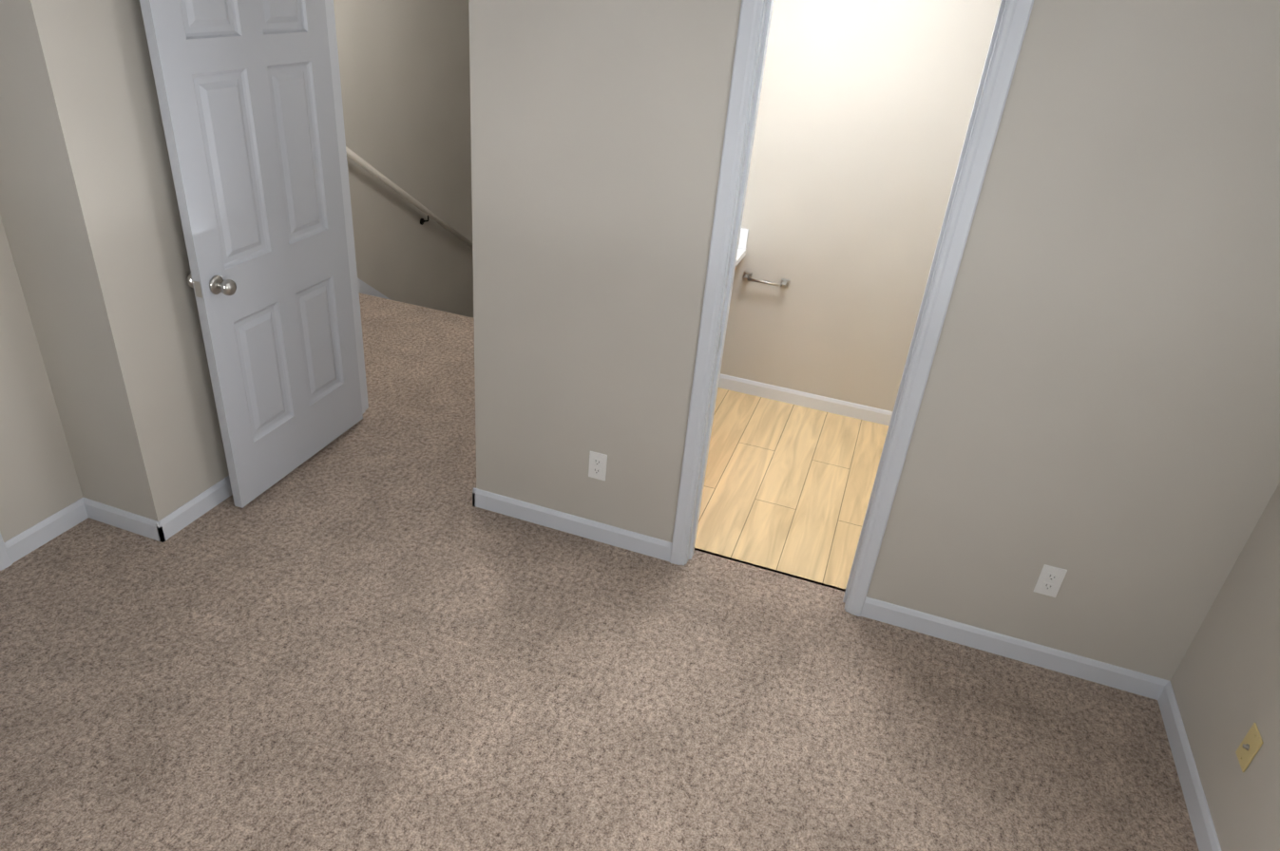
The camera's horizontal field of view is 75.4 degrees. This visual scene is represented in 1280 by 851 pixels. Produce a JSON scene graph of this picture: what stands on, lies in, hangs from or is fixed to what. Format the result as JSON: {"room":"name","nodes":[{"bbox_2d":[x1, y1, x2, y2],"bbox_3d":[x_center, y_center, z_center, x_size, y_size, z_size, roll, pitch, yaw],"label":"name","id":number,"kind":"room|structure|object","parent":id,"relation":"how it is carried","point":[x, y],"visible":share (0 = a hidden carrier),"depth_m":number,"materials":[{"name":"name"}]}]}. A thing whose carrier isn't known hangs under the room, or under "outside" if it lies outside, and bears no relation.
{"room":"empty bedroom","nodes":[
{"label":"empty bedroom","id":0,"kind":"room"},
{"bbox_2d":[0,215,83,542],"bbox_3d":[-2.404,-0.235,1.615,0.110,2.424,2.246,14,30,14],"label":"wall","id":1,"kind":"structure","parent":0,"point":[39,482],"depth_m":2.82,"materials":[{"name":"paint"}]},
{"bbox_2d":[0,532,12,571],"bbox_3d":[-2.358,-0.071,1.685,0.018,2.077,1.619,14,30,14],"label":"trim","id":2,"kind":"structure","parent":1,"relation":"attached to","point":[5,562],"depth_m":2.83,"materials":[{"name":"white wood"}]},
{"bbox_2d":[4,498,88,563],"bbox_3d":[-2.132,0.379,2.969,0.012,0.083,0.286,14,30,14],"label":"baseboard","id":3,"kind":"structure","parent":1,"relation":"attached to","point":[27,542],"depth_m":2.96,"materials":[{"name":"white wood"}]},
{"bbox_2d":[0,0,229,521],"bbox_3d":[-1.959,-1.013,3.081,1.058,2.424,1.181,14,30,14],"label":"wall","id":4,"kind":"structure","parent":0,"point":[90,216],"depth_m":2.63,"materials":[{"name":"paint"}]},
{"bbox_2d":[80,497,149,537],"bbox_3d":[-1.923,0.346,3.065,0.343,0.083,0.012,14,30,14],"label":"baseboard","id":5,"kind":"structure","parent":4,"relation":"attached to","point":[104,513],"depth_m":3.06,"materials":[{"name":"white wood"}]},
{"bbox_2d":[145,476,232,542],"bbox_3d":[-1.573,0.154,3.467,0.012,0.083,1.083,14,30,14],"label":"baseboard","id":6,"kind":"structure","parent":4,"relation":"attached to","point":[164,529],"depth_m":3.12,"materials":[{"name":"white wood"}]},
{"bbox_2d":[333,0,473,318],"bbox_3d":[-2.353,-0.369,4.535,0.110,5.024,7.287,14,30,14],"label":"wall","id":7,"kind":"structure","parent":0,"point":[405,74],"depth_m":5.75,"materials":[{"name":"paint"}]},
{"bbox_2d":[357,277,391,300],"bbox_3d":[-1.896,-0.328,6.064,0.012,2.015,3.260,14,30,14],"label":"baseboard","id":8,"kind":"structure","parent":7,"relation":"attached to","point":[365,288],"depth_m":5.62,"materials":[{"name":"white wood"}]},
{"bbox_2d":[345,146,472,248],"bbox_3d":[-1.594,-1.565,5.928,0.078,1.366,2.033,14,30,14],"label":"handrail","id":9,"kind":"object","parent":7,"relation":"attached to","point":[368,167],"visible":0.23,"depth_m":5.72,"materials":[{"name":"beige paint"}]},
{"bbox_2d":[0,292,1198,850],"bbox_3d":[-0.303,1.260,4.465,4.749,2.600,7.487,14,30,14],"label":"floor carpet","id":10,"kind":"object","parent":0,"point":[372,629],"visible":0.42,"depth_m":2.56,"materials":[{"name":"beige carpet"}]},
{"bbox_2d":[694,387,888,592],"bbox_3d":[0.599,0.205,3.830,1.901,0.004,1.457,14,30,14],"label":"floor","id":11,"kind":"structure","parent":0,"point":[787,488],"depth_m":3.71,"materials":[{"name":"brown wood"}]},
{"bbox_3d":[-0.009,-0.270,3.825,0.537,0.733,1.445,14,30,14],"label":"bathroom vanity","id":12,"kind":"object","parent":11,"relation":"on","visible":0},
{"bbox_2d":[735,228,748,267],"bbox_3d":[0.038,-0.654,3.606,0.559,0.157,1.445,14,30,14],"label":"sink","id":13,"kind":"object","parent":12,"relation":"on","point":[742,244],"visible":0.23,"depth_m":4.11,"materials":[{"name":"white ceramic"}]},
{"bbox_2d":[720,0,1001,411],"bbox_3d":[1.266,-1.115,3.816,2.560,2.424,0.110,14,30,14],"label":"wall","id":14,"kind":"structure","parent":0,"point":[865,110],"depth_m":3.86,"materials":[{"name":"paint"}]},
{"bbox_2d":[743,271,789,288],"bbox_3d":[0.630,-0.727,4.165,0.239,0.044,0.060,14,30,14],"label":"toilet paper holder","id":15,"kind":"object","parent":14,"relation":"attached to","point":[784,284],"visible":1,"depth_m":4.15,"materials":[{"name":"silver metal"}]},
{"bbox_2d":[718,373,892,425],"bbox_3d":[0.838,-0.145,4.416,1.901,0.083,0.012,14,30,14],"label":"baseboard","id":16,"kind":"structure","parent":14,"relation":"attached to","point":[811,401],"depth_m":4.39,"materials":[{"name":"white wood"}]},
{"bbox_2d":[468,0,1279,681],"bbox_3d":[0.653,-0.458,2.538,2.560,2.424,0.110,14,30,14],"label":"wall","id":17,"kind":"structure","parent":0,"point":[1098,418],"depth_m":2.48,"materials":[{"name":"paint"}]},
{"bbox_2d":[472,487,671,561],"bbox_3d":[-0.280,0.388,3.271,0.851,0.083,0.012,14,30,14],"label":"baseboard","id":18,"kind":"structure","parent":17,"relation":"attached to","point":[627,540],"depth_m":3.26,"materials":[{"name":"white wood"}]},
{"bbox_2d":[588,451,607,480],"bbox_3d":[-0.160,0.152,3.103,0.070,0.115,0.008,14,30,14],"label":"electrical outlet","id":19,"kind":"object","parent":17,"relation":"attached to","point":[597,468],"visible":1,"depth_m":3.10,"materials":[{"name":"white plastic"}]},
{"bbox_2d":[669,0,1033,616],"bbox_3d":[0.566,-0.323,2.642,0.729,2.072,0.145,14,30,14],"label":"door frame","id":20,"kind":"structure","parent":17,"relation":"attached to","point":[1014,27],"depth_m":2.49,"materials":[{"name":"white wood"}]},
{"bbox_2d":[860,596,1169,699],"bbox_3d":[1.260,0.762,2.866,0.962,0.083,0.012,14,30,14],"label":"baseboard","id":21,"kind":"structure","parent":17,"relation":"attached to","point":[1013,648],"depth_m":2.85,"materials":[{"name":"white wood"}]},
{"bbox_2d":[1032,564,1067,597],"bbox_3d":[1.340,0.509,2.704,0.070,0.115,0.008,14,30,14],"label":"electrical outlet","id":22,"kind":"object","parent":17,"relation":"attached to","point":[1049,582],"visible":1,"depth_m":2.70,"materials":[{"name":"white plastic"}]},
{"bbox_2d":[1170,482,1279,850],"bbox_3d":[1.684,0.149,1.629,0.110,2.424,4.607,14,30,14],"label":"wall","id":23,"kind":"structure","parent":0,"point":[1225,681],"depth_m":2.29,"materials":[{"name":"paint"}]},
{"bbox_2d":[1152,681,1222,850],"bbox_3d":[1.261,1.511,1.528,0.012,0.083,2.908,14,30,14],"label":"baseboard","id":24,"kind":"structure","parent":23,"relation":"attached to","point":[1201,821],"depth_m":2.44,"materials":[{"name":"white wood"}]},
{"bbox_2d":[1235,723,1262,772],"bbox_3d":[1.590,0.843,2.169,0.016,0.115,0.070,14,30,14],"label":"outlet plate","id":25,"kind":"object","parent":23,"relation":"attached to","point":[1249,748],"visible":1,"depth_m":2.16,"materials":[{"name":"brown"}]},
{"bbox_3d":[-0.857,-1.022,3.286,0.912,2.424,0.110,14,30,14],"label":"wall","id":26,"kind":"structure","parent":0,"visible":0},
{"bbox_2d":[139,0,362,508],"bbox_3d":[-1.353,-0.727,3.084,0.178,1.995,0.812,14,30,14],"label":"entry door","id":27,"kind":"structure","parent":26,"relation":"in","point":[245,94],"depth_m":3.01,"materials":[{"name":"grey wood"}]},
{"bbox_2d":[324,0,368,414],"bbox_3d":[-0.872,-0.871,3.370,0.929,2.077,0.145,14,30,14],"label":"door frame","id":28,"kind":"structure","parent":26,"relation":"attached to","point":[333,45],"depth_m":3.49,"materials":[{"name":"white wood"}]}
]}

